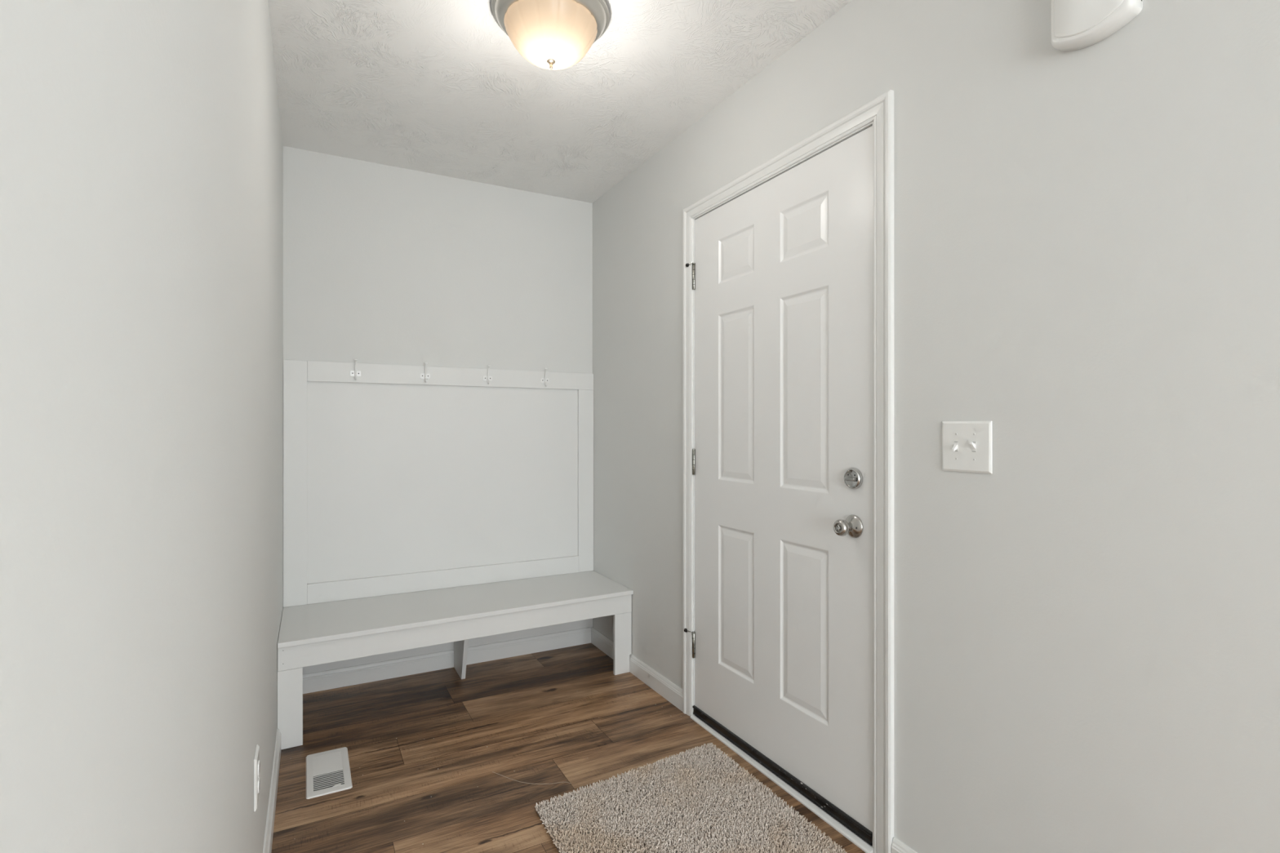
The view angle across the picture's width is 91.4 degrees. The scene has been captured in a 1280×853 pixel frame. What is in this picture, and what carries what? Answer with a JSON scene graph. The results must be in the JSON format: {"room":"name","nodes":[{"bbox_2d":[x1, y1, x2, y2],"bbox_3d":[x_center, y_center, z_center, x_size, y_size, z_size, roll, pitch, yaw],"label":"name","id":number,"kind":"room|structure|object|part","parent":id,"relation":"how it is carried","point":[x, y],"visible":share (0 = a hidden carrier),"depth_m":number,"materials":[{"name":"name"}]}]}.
{"room":"mudroom","nodes":[
{"label":"mudroom","id":0,"kind":"room"},
{"bbox_2d":[0,0,283,852],"bbox_3d":[-0.771,-0.028,1.092,0.120,2.480,3.755,0,0,-28],"label":"wall","id":1,"kind":"structure","parent":0,"point":[141,145],"depth_m":0.47,"materials":[{"name":"paint"}]},
{"bbox_2d":[253,744,259,812],"bbox_3d":[-0.867,0.792,1.414,0.008,0.116,0.074,0,0,-28],"label":"wall outlet","id":2,"kind":"object","parent":1,"relation":"attached to","point":[256,759],"visible":1,"depth_m":1.39,"materials":[{"name":"white plastic"}]},
{"bbox_2d":[257,760,259,776],"bbox_3d":[-0.864,0.772,1.415,0.003,0.028,0.034,0,0,-28],"label":"receptacle","id":3,"kind":"object","parent":2,"relation":"attached to","point":[258,761],"depth_m":1.41,"materials":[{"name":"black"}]},
{"bbox_2d":[257,777,259,793],"bbox_3d":[-0.864,0.811,1.415,0.003,0.028,0.034,0,0,-28],"label":"receptacle","id":4,"kind":"object","parent":2,"relation":"attached to","point":[258,777],"depth_m":1.41,"materials":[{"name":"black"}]},
{"bbox_2d":[262,728,281,852],"bbox_3d":[-0.585,1.151,0.881,0.013,0.083,3.205,0,0,-28],"label":"baseboard","id":5,"kind":"structure","parent":1,"relation":"attached to","point":[268,842],"depth_m":1.90,"materials":[{"name":"white paint"}]},
{"bbox_2d":[283,146,592,628],"bbox_3d":[-2.305,-0.028,2.444,4.846,2.480,0.120,0,0,-28],"label":"wall","id":6,"kind":"structure","parent":0,"point":[383,264],"depth_m":3.05,"materials":[{"name":"paint"}]},
{"bbox_2d":[283,360,593,607],"bbox_3d":[-0.918,0.247,3.108,1.491,1.090,0.021,0,0,-28],"label":"wall panel","id":7,"kind":"object","parent":6,"relation":"attached to","point":[396,482],"visible":1,"depth_m":3.05,"materials":[{"name":"white paint"}]},
{"bbox_2d":[350,359,360,380],"bbox_3d":[-1.305,-0.266,2.867,0.047,0.098,0.042,0,0,-28],"label":"coat hook","id":8,"kind":"object","parent":7,"relation":"attached to","point":[355,373],"visible":1,"depth_m":2.87,"materials":[{"name":"white metal"}]},
{"bbox_3d":[-1.313,-0.249,2.882,0.047,0.027,0.003,0,0,-28],"label":"mounting plate","id":9,"kind":"part","parent":8,"relation":"part of","materials":[{"name":"white metal"}]},
{"bbox_2d":[420,362,430,382],"bbox_3d":[-1.034,-0.266,3.013,0.047,0.098,0.042,0,0,-28],"label":"coat hook","id":10,"kind":"object","parent":7,"relation":"attached to","point":[424,375],"visible":1,"depth_m":3.02,"materials":[{"name":"white metal"}]},
{"bbox_3d":[-1.042,-0.249,3.027,0.047,0.027,0.003,0,0,-28],"label":"mounting plate","id":11,"kind":"part","parent":10,"relation":"part of","materials":[{"name":"white metal"}]},
{"bbox_3d":[-0.915,0.747,3.106,1.308,0.090,0.015,0,0,-28],"label":"rail","id":12,"kind":"part","parent":7,"relation":"part of","materials":[{"name":"white paint"}]},
{"bbox_3d":[-0.875,-0.253,3.127,1.398,0.091,0.015,0,0,-28],"label":"rail","id":13,"kind":"part","parent":7,"relation":"part of","materials":[{"name":"white paint"}]},
{"bbox_2d":[483,364,492,384],"bbox_3d":[-0.766,-0.266,3.156,0.047,0.098,0.042,0,0,-28],"label":"coat hook","id":14,"kind":"object","parent":7,"relation":"attached to","point":[486,378],"visible":1,"depth_m":3.16,"materials":[{"name":"white metal"}]},
{"bbox_3d":[-0.774,-0.249,3.171,0.047,0.027,0.003,0,0,-28],"label":"mounting plate","id":15,"kind":"part","parent":14,"relation":"part of","materials":[{"name":"white metal"}]},
{"bbox_2d":[540,368,549,386],"bbox_3d":[-0.497,-0.266,3.301,0.047,0.098,0.042,0,0,-28],"label":"coat hook","id":16,"kind":"object","parent":7,"relation":"attached to","point":[546,380],"visible":1,"depth_m":3.31,"materials":[{"name":"white metal"}]},
{"bbox_3d":[-0.505,-0.249,3.315,0.047,0.027,0.003,0,0,-28],"label":"mounting plate","id":17,"kind":"part","parent":16,"relation":"part of","materials":[{"name":"white metal"}]},
{"bbox_2d":[302,627,591,693],"bbox_3d":[-0.920,1.151,3.112,1.466,0.083,0.013,0,0,-28],"label":"baseboard","id":18,"kind":"structure","parent":6,"relation":"attached to","point":[374,672],"depth_m":3.06,"materials":[{"name":"white paint"}]},
{"bbox_2d":[267,0,851,203],"bbox_3d":[-0.824,-1.288,-0.309,4.856,0.080,6.434,0,0,-28],"label":"ceiling","id":19,"kind":"structure","parent":0,"point":[433,86],"depth_m":2.26,"materials":[{"name":"white paint"}]},
{"bbox_2d":[491,0,609,70],"bbox_3d":[-0.266,-1.161,1.872,0.349,0.172,0.349,0,0,-28],"label":"ceiling light","id":20,"kind":"object","parent":19,"relation":"attached to","point":[549,34],"visible":1,"depth_m":1.80,"materials":[{"name":"white glass"}]},
{"bbox_2d":[271,643,865,852],"bbox_3d":[-0.833,1.193,-0.339,4.612,0.001,6.190,0,0,-28],"label":"floor","id":21,"kind":"structure","parent":0,"point":[551,717],"depth_m":2.31,"materials":[{"name":"brown wood"}]},
{"bbox_2d":[306,746,352,799],"bbox_3d":[-1.080,1.189,2.163,0.136,0.006,0.299,0,0,-28],"label":"floor vent","id":22,"kind":"object","parent":21,"relation":"in","point":[327,772],"visible":1,"depth_m":2.15,"materials":[{"name":"white metal"}]},
{"bbox_2d":[312,751,344,791],"bbox_3d":[-1.080,1.189,2.162,0.092,0.002,0.240,0,0,-28],"label":"grille","id":23,"kind":"object","parent":22,"relation":"attached to","point":[328,768],"depth_m":2.16,"materials":[{"name":"white metal"}]},
{"bbox_2d":[277,570,633,749],"bbox_3d":[-0.798,0.992,2.879,1.496,0.399,0.538,0,0,-28],"label":"bench","id":24,"kind":"object","parent":21,"relation":"on","point":[316,637],"visible":0.98,"depth_m":2.76,"materials":[{"name":"white paint"}]},
{"bbox_3d":[-1.305,1.046,2.329,0.083,0.291,0.018,0,0,-30],"label":"leg","id":25,"kind":"part","parent":24,"relation":"part of","materials":[{"name":"white paint"}]},
{"bbox_3d":[-0.085,1.046,3.031,0.092,0.291,0.018,0,0,-30],"label":"leg","id":26,"kind":"part","parent":24,"relation":"part of","materials":[{"name":"white paint"}]},
{"bbox_2d":[492,771,570,784],"bbox_3d":[-0.374,1.191,2.108,0.289,0.002,0.037,0,0,13],"label":"thread","id":27,"kind":"object","parent":21,"relation":"on","point":[492,771],"visible":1,"depth_m":2.09,"materials":[{"name":"beige"}]},
{"bbox_2d":[534,742,847,852],"bbox_3d":[0.224,1.190,1.635,0.728,0.005,1.190,0,0,-28],"label":"shag rug","id":28,"kind":"object","parent":21,"relation":"on","point":[699,800],"visible":1,"depth_m":1.90,"materials":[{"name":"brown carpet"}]},
{"bbox_2d":[689,714,873,852],"bbox_3d":[0.483,1.186,2.182,0.147,0.013,0.931,0,0,-28],"label":"threshold","id":29,"kind":"object","parent":21,"relation":"on","point":[858,842],"visible":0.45,"depth_m":2.02,"materials":[{"name":"white metal"}]},
{"bbox_2d":[592,0,1279,852],"bbox_3d":[1.249,-0.028,0.785,0.130,2.480,6.204,0,0,-28],"label":"wall","id":30,"kind":"structure","parent":0,"point":[1086,240],"depth_m":1.34,"materials":[{"name":"paint"}]},
{"bbox_2d":[591,626,683,711],"bbox_3d":[-0.042,1.151,3.042,0.013,0.083,0.964,0,0,-28],"label":"baseboard","id":31,"kind":"structure","parent":30,"relation":"attached to","point":[668,690],"depth_m":2.88,"materials":[{"name":"white paint"}]},
{"bbox_2d":[684,125,872,845],"bbox_3d":[0.419,0.163,2.177,0.114,2.032,0.962,0,0,-28],"label":"door","id":32,"kind":"structure","parent":30,"relation":"in","point":[782,270],"depth_m":2.07,"materials":[{"name":"white paint"}]},
{"bbox_3d":[0.616,0.288,1.816,0.019,0.068,0.068,0,0,-28],"label":"knob","id":33,"kind":"part","parent":32,"relation":"part of","materials":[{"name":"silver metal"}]},
{"bbox_2d":[683,89,893,852],"bbox_3d":[0.489,0.140,2.182,0.145,2.105,1.052,0,0,-28],"label":"door frame","id":34,"kind":"structure","parent":30,"relation":"attached to","point":[880,110],"depth_m":1.73,"materials":[{"name":"white paint"}]},
{"bbox_2d":[891,837,916,852],"bbox_3d":[1.668,1.151,-0.148,0.013,0.083,4.164,0,0,-28],"label":"baseboard","id":35,"kind":"structure","parent":30,"relation":"attached to","point":[898,846],"depth_m":1.67,"materials":[{"name":"white paint"}]},
{"bbox_2d":[942,421,992,473],"bbox_3d":[0.780,0.046,1.501,0.019,0.123,0.128,0,0,-28],"label":"light switch","id":36,"kind":"object","parent":30,"relation":"attached to","point":[966,446],"visible":1,"depth_m":1.50,"materials":[{"name":"white plastic"}]},
{"bbox_2d":[1050,0,1142,52],"bbox_3d":[0.903,-0.883,1.243,0.046,0.220,0.150,0,0,-28],"label":"door chime","id":37,"kind":"object","parent":30,"relation":"attached to","point":[1075,24],"visible":1,"depth_m":1.24,"materials":[{"name":"white plastic"}]}
]}

